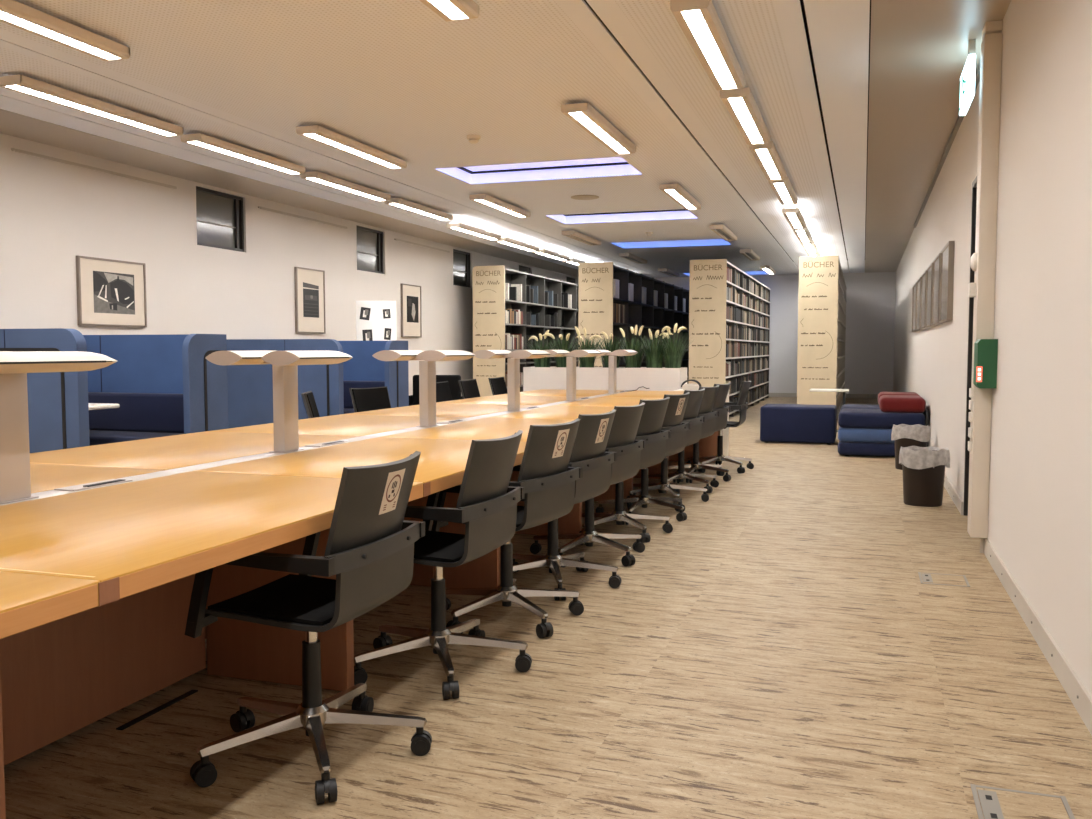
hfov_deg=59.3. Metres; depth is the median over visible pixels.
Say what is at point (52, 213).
wall
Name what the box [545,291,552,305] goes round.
book
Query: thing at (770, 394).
baseboard
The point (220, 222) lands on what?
window
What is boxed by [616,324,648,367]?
ornamental grass
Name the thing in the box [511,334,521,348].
book
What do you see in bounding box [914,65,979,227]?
trim
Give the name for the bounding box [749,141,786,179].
light
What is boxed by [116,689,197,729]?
cable slot
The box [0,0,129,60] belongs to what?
light
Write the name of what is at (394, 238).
trim
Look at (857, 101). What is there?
ceiling
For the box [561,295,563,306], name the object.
book
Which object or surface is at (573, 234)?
light
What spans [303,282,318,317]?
print
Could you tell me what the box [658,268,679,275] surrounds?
light
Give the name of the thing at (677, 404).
office chair
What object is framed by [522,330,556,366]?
ornamental grass
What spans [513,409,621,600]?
office chair
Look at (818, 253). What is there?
light
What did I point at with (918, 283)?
framed picture
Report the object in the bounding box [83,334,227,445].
sofa
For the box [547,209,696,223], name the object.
window
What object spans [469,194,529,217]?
light
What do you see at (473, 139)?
smoke detector
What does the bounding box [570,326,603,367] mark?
ornamental grass
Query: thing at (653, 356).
ornamental grass
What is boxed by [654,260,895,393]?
wall
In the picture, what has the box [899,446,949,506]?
wastebasket
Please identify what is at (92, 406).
table
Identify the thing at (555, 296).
book
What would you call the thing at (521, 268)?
window
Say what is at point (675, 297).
file box
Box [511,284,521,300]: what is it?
book
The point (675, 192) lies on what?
light
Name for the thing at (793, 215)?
light
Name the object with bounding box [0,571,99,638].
table
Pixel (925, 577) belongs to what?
outlet
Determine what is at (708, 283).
bookshelf
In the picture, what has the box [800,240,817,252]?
light
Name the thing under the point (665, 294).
file box
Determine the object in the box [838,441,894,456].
cushion
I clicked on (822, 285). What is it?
bookshelf
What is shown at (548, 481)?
office chair
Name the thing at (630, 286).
file box
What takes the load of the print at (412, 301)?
attached to the framed picture at (411, 313)
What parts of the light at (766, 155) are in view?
plate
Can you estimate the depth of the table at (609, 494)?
8.08 m
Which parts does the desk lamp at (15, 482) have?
foot plate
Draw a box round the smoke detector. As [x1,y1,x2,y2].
[467,135,480,143]
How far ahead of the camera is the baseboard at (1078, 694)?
3.77 m
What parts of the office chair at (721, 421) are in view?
leg, leg, leg, leg, backrest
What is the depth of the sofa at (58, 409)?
6.78 m
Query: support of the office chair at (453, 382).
on the floor
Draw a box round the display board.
[356,301,396,340]
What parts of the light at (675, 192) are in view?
plate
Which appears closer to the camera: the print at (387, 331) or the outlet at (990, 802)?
the outlet at (990, 802)
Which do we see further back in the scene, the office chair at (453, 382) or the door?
the office chair at (453, 382)
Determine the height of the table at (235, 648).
0.742 m
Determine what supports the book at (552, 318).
on the bookshelf at (490, 327)
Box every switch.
[968,283,975,296]
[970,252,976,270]
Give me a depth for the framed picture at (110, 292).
9.29 m
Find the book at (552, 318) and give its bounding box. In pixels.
[551,317,554,326]
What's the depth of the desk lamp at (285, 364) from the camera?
4.09 m
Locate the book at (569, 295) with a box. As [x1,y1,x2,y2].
[568,294,571,307]
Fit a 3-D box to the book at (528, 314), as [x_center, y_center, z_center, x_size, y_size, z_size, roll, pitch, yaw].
[-0.385,-1.730,18.280,0.200,0.246,0.061,1,4,18]
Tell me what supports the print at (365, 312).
attached to the display board
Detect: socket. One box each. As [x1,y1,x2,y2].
[918,572,969,586]
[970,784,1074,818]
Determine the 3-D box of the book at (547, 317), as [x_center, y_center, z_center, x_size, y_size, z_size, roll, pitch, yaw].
[-0.013,-1.793,19.408,0.200,0.231,0.065,1,4,18]
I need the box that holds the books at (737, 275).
[734,271,768,402]
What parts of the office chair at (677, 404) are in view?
leg, leg, leg, leg, backrest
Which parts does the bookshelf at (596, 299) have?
panel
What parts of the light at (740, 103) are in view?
plate, plate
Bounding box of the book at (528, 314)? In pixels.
[526,312,530,324]
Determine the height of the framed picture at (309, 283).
0.847 m
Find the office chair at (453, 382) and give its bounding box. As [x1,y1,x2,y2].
[409,375,462,405]
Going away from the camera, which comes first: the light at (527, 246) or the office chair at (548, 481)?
the office chair at (548, 481)
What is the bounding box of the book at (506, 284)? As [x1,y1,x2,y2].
[505,283,508,299]
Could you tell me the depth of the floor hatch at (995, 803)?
2.48 m
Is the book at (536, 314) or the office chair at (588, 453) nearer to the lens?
the office chair at (588, 453)
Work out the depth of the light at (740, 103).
7.16 m
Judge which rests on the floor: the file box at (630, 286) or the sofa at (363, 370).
the sofa at (363, 370)
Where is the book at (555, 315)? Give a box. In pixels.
[548,313,557,326]
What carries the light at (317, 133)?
attached to the ceiling
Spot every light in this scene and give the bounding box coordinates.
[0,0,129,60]
[0,74,182,136]
[181,133,305,174]
[296,125,406,168]
[300,171,390,200]
[384,198,452,220]
[420,0,478,21]
[446,218,500,239]
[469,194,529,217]
[494,233,538,251]
[532,245,569,260]
[561,103,635,153]
[562,230,600,245]
[563,254,588,265]
[619,253,646,263]
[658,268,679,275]
[660,184,700,209]
[670,0,745,89]
[710,224,736,240]
[720,87,769,144]
[740,249,759,259]
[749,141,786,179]
[760,265,775,273]
[768,177,797,204]
[782,204,805,228]
[792,226,812,241]
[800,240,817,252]
[807,251,820,255]
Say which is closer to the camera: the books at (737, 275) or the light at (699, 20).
the light at (699, 20)
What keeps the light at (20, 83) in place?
attached to the ceiling
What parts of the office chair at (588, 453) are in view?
leg, leg, leg, leg, leg, backrest, armrest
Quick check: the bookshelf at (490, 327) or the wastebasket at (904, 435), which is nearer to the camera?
the wastebasket at (904, 435)
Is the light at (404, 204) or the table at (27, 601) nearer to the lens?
the table at (27, 601)
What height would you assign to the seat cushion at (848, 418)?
0.177 m
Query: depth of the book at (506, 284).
17.08 m
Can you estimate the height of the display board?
1.840 m
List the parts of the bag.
handle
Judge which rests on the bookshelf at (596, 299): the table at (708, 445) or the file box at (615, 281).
the file box at (615, 281)
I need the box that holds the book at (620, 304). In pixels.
[620,304,621,322]
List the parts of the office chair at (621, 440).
leg, leg, leg, leg, backrest, armrest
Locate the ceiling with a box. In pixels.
[0,0,1010,277]
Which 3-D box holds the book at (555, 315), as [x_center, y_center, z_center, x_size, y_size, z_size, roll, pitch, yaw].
[0.137,-1.849,19.860,0.200,0.286,0.062,1,4,18]
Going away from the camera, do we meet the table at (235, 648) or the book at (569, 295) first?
the table at (235, 648)
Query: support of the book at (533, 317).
on the bookshelf at (490, 327)
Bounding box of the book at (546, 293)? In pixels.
[545,292,548,304]
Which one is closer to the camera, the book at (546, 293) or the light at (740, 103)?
the light at (740, 103)
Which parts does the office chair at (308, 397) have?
backrest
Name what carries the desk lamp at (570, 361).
on the table at (609, 494)
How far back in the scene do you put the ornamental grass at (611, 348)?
10.91 m
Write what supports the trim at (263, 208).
attached to the wall at (52, 213)
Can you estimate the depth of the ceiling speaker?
11.46 m
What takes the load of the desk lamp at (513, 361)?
on the table at (571, 522)
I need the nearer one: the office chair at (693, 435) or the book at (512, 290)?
the office chair at (693, 435)
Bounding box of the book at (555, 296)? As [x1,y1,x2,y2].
[553,294,557,305]
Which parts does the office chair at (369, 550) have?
leg, armrest, leg, leg, leg, armrest, backrest, leg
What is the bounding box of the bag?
[681,379,701,389]
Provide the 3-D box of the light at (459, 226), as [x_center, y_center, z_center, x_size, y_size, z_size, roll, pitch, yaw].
[-1.025,-2.616,13.878,0.200,0.160,1.584,1,4,18]
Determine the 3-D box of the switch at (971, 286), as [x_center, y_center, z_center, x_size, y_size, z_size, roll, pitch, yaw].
[2.454,-0.688,5.529,0.035,0.080,0.080,1,4,18]
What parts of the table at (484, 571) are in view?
cable rail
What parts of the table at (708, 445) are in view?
cable rail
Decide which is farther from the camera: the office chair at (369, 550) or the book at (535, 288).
the book at (535, 288)
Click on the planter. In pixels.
(534, 378)
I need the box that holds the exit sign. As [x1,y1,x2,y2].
[959,39,975,115]
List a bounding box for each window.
[196,186,243,251]
[356,225,383,273]
[437,157,639,183]
[453,249,470,287]
[519,265,530,273]
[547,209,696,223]
[567,277,574,282]
[612,239,729,247]
[684,271,766,275]
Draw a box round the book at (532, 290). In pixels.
[531,289,533,302]
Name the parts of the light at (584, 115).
plate, plate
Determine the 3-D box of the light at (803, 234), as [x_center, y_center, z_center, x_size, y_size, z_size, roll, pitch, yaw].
[3.798,-2.635,14.183,0.200,0.160,1.584,1,4,18]
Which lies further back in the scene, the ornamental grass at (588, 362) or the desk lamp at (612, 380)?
the ornamental grass at (588, 362)
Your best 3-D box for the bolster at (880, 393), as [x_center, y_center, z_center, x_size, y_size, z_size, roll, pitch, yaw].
[4.239,-0.117,11.537,0.470,0.165,0.661,1,4,18]
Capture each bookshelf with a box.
[473,265,577,396]
[578,262,688,383]
[689,259,769,416]
[797,256,846,414]
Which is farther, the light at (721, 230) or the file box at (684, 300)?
the file box at (684, 300)
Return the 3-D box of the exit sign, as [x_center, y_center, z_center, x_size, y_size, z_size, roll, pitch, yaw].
[2.583,-2.028,5.887,0.042,0.330,0.520,1,4,18]
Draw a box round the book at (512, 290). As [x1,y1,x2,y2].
[509,287,516,300]
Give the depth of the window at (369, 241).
14.32 m
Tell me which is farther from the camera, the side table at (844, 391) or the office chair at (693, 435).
the side table at (844, 391)
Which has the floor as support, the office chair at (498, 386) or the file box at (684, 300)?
the office chair at (498, 386)
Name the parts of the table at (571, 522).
cable rail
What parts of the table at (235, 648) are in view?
cable rail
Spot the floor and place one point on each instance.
(782, 651)
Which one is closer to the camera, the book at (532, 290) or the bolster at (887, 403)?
the bolster at (887, 403)
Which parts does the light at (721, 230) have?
plate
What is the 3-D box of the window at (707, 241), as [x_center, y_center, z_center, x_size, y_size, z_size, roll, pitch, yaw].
[2.175,-2.946,16.625,1.970,0.149,0.970,1,4,18]
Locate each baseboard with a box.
[769,393,877,397]
[944,475,1091,734]
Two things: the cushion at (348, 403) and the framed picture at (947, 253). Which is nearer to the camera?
the framed picture at (947, 253)
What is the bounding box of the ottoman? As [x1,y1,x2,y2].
[760,404,836,444]
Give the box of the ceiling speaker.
[571,195,598,199]
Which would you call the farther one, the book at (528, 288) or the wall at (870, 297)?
the wall at (870, 297)
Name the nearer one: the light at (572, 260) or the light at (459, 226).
the light at (459, 226)
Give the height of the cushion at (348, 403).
0.330 m
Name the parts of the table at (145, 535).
cable rail, modesty panel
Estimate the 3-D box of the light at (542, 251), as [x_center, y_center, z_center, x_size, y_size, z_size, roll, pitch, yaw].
[0.102,-2.831,17.290,0.200,0.160,1.584,1,4,18]
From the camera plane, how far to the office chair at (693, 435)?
7.39 m
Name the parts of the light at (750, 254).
plate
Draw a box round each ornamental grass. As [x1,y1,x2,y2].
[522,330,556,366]
[542,333,580,366]
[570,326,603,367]
[590,332,627,367]
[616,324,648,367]
[636,326,674,367]
[652,323,692,367]
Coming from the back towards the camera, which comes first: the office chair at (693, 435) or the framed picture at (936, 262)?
the framed picture at (936, 262)
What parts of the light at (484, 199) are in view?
plate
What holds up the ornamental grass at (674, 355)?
on the planter
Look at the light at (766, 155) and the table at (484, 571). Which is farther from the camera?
the light at (766, 155)
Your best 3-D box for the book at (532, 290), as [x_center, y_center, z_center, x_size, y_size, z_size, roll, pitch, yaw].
[-0.340,-2.171,18.390,0.200,0.272,0.050,1,4,18]
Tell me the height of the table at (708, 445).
0.742 m
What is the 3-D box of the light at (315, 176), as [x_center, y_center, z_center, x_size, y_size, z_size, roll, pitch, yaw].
[-2.152,-2.436,10.463,0.200,0.090,1.584,1,4,18]
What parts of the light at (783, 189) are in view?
plate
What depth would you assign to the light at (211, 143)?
8.57 m
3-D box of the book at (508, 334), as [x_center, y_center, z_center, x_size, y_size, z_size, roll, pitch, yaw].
[-0.748,-1.222,17.209,0.200,0.288,0.059,1,4,18]
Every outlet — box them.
[921,573,932,582]
[977,789,1003,818]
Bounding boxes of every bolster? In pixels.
[878,392,919,403]
[879,395,925,412]
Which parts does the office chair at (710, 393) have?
leg, leg, leg, leg, backrest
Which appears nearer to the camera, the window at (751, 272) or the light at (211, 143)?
the light at (211, 143)
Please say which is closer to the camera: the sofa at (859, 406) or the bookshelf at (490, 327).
the sofa at (859, 406)
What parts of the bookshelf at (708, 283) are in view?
panel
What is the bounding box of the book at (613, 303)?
[613,303,614,321]
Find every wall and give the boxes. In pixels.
[0,133,578,395]
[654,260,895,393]
[893,0,1091,696]
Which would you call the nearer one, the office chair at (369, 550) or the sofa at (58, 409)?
the office chair at (369, 550)
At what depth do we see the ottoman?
11.96 m
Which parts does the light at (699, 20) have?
plate, plate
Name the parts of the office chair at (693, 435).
leg, leg, leg, leg, backrest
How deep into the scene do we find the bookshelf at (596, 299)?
17.37 m
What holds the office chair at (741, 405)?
on the floor
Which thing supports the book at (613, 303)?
on the bookshelf at (596, 299)
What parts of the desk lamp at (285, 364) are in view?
foot plate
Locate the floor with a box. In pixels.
[4,397,1091,818]
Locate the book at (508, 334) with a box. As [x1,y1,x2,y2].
[505,333,509,348]
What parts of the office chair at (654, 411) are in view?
leg, leg, leg, leg, backrest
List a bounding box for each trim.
[11,148,176,188]
[258,206,346,228]
[394,238,449,252]
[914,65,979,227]
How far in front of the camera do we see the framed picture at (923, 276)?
11.38 m
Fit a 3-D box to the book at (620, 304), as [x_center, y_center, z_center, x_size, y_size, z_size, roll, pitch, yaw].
[1.228,-1.688,16.945,0.200,0.330,0.075,1,4,18]
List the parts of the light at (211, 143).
plate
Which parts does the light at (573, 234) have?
plate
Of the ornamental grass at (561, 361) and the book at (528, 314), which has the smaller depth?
the ornamental grass at (561, 361)
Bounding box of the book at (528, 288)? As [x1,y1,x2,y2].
[526,286,530,302]
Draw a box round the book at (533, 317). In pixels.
[531,315,535,324]
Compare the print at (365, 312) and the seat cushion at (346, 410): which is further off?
the print at (365, 312)
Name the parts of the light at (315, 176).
plate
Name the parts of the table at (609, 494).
cable rail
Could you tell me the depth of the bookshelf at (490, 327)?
17.05 m
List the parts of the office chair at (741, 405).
leg, leg, leg, armrest, armrest, leg, backrest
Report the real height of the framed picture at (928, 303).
0.650 m
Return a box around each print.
[93,271,134,314]
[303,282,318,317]
[360,307,370,319]
[362,329,372,340]
[383,309,390,318]
[384,328,390,339]
[407,296,418,322]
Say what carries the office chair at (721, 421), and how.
on the floor
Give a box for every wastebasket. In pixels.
[891,424,930,469]
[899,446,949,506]
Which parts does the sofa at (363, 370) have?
panel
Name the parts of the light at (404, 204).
plate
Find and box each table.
[0,464,423,818]
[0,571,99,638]
[30,431,525,690]
[88,403,119,409]
[208,414,573,587]
[348,403,613,534]
[436,395,662,502]
[500,389,717,478]
[809,389,848,431]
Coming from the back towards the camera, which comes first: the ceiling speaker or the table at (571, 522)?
the ceiling speaker
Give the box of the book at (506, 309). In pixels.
[506,309,511,323]
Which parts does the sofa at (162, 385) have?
panel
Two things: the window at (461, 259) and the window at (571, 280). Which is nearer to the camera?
the window at (461, 259)
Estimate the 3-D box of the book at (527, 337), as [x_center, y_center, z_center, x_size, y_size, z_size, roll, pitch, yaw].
[-0.362,-1.280,18.379,0.200,0.257,0.062,1,4,18]
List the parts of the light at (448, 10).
plate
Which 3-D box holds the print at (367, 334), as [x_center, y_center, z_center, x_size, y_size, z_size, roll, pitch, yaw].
[-2.425,-0.987,13.050,0.130,0.200,0.003,-4,-5,-10]
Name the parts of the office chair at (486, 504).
leg, leg, armrest, leg, leg, armrest, leg, backrest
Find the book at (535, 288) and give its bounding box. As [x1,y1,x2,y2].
[531,286,537,303]
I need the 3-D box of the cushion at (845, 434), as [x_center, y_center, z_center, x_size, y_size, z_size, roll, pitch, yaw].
[3.760,0.267,10.792,0.900,0.153,0.780,1,4,18]
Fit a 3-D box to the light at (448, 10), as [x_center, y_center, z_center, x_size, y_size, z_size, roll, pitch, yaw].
[-0.692,-2.048,4.298,0.200,0.090,1.584,1,4,18]
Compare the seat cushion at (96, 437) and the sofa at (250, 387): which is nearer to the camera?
the seat cushion at (96, 437)
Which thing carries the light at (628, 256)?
attached to the ceiling
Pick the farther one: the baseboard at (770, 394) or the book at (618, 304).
the baseboard at (770, 394)
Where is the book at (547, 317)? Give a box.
[545,315,550,325]
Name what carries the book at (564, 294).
on the bookshelf at (490, 327)
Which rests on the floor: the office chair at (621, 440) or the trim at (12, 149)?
the office chair at (621, 440)
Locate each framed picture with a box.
[76,255,146,326]
[294,267,325,333]
[400,283,421,337]
[912,283,916,331]
[915,277,922,330]
[920,270,925,328]
[925,262,932,327]
[931,253,941,325]
[939,241,954,322]
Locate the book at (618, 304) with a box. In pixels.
[617,304,618,322]
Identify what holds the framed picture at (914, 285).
attached to the wall at (1040, 511)
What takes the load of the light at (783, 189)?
attached to the ceiling
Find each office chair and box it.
[185,451,431,803]
[301,391,319,417]
[349,386,390,412]
[354,430,531,698]
[409,375,462,405]
[431,418,583,637]
[436,381,452,401]
[458,379,479,398]
[488,377,507,394]
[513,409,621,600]
[530,402,645,566]
[579,397,672,542]
[596,392,690,521]
[626,388,708,503]
[640,385,719,493]
[669,382,730,482]
[686,380,753,472]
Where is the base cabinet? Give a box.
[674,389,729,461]
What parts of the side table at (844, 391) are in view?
leg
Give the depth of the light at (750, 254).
17.75 m
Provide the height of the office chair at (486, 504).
0.876 m
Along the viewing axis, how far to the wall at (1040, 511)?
4.17 m
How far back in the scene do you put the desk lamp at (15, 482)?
2.77 m
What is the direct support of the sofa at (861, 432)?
on the floor
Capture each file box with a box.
[613,279,618,297]
[628,283,633,300]
[642,287,645,303]
[654,290,657,305]
[664,293,667,308]
[674,296,676,309]
[683,298,685,311]
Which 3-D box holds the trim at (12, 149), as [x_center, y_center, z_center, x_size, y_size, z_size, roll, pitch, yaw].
[-4.239,-2.286,9.183,0.020,0.025,2.072,1,4,18]
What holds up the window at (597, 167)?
attached to the ceiling
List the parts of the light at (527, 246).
plate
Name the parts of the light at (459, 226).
plate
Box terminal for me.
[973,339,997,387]
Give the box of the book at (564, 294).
[561,293,567,307]
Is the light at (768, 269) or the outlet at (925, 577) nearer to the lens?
the outlet at (925, 577)
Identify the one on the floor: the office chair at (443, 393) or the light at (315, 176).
the office chair at (443, 393)
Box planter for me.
[523,367,686,391]
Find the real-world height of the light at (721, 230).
0.090 m
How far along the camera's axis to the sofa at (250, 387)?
10.31 m
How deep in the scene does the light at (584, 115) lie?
7.58 m
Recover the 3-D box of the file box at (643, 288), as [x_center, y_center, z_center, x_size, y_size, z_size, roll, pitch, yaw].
[1.814,-2.223,18.774,0.240,0.330,0.280,1,4,18]
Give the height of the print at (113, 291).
0.395 m
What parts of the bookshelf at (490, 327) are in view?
panel, panel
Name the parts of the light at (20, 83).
plate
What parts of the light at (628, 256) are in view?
plate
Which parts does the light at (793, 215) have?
plate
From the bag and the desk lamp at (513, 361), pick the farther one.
the bag
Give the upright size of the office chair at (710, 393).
0.876 m
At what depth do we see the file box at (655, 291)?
19.71 m
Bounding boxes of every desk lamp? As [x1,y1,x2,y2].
[0,351,117,503]
[205,351,352,452]
[372,350,474,426]
[473,350,550,411]
[543,350,601,400]
[596,350,637,393]
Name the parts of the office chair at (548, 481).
leg, leg, armrest, leg, armrest, leg, backrest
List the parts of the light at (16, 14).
plate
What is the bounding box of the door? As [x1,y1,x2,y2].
[963,176,976,515]
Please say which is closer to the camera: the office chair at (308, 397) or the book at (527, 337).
the office chair at (308, 397)
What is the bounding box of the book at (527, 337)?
[526,336,532,348]
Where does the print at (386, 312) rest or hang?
attached to the display board
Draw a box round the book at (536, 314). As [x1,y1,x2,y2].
[531,313,538,325]
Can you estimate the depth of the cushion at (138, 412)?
8.24 m
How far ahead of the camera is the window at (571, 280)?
24.01 m
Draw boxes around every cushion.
[88,392,183,432]
[89,430,183,445]
[343,381,384,407]
[344,408,354,413]
[838,408,925,428]
[838,427,894,442]
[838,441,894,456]
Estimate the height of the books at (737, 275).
2.490 m
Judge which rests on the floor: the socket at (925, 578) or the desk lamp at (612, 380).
the socket at (925, 578)
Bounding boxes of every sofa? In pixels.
[0,328,89,452]
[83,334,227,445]
[226,339,343,427]
[338,340,408,413]
[838,408,928,456]
[841,404,879,408]
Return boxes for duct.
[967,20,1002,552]
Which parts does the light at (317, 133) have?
plate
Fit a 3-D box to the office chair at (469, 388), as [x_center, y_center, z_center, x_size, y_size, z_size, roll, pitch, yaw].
[-0.533,0.140,9.572,0.640,0.876,0.672,2,4,24]
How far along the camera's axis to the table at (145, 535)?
2.76 m
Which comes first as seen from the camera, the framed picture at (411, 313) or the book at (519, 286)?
the framed picture at (411, 313)
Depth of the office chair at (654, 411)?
6.02 m
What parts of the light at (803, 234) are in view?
plate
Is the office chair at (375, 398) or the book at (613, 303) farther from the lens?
the book at (613, 303)

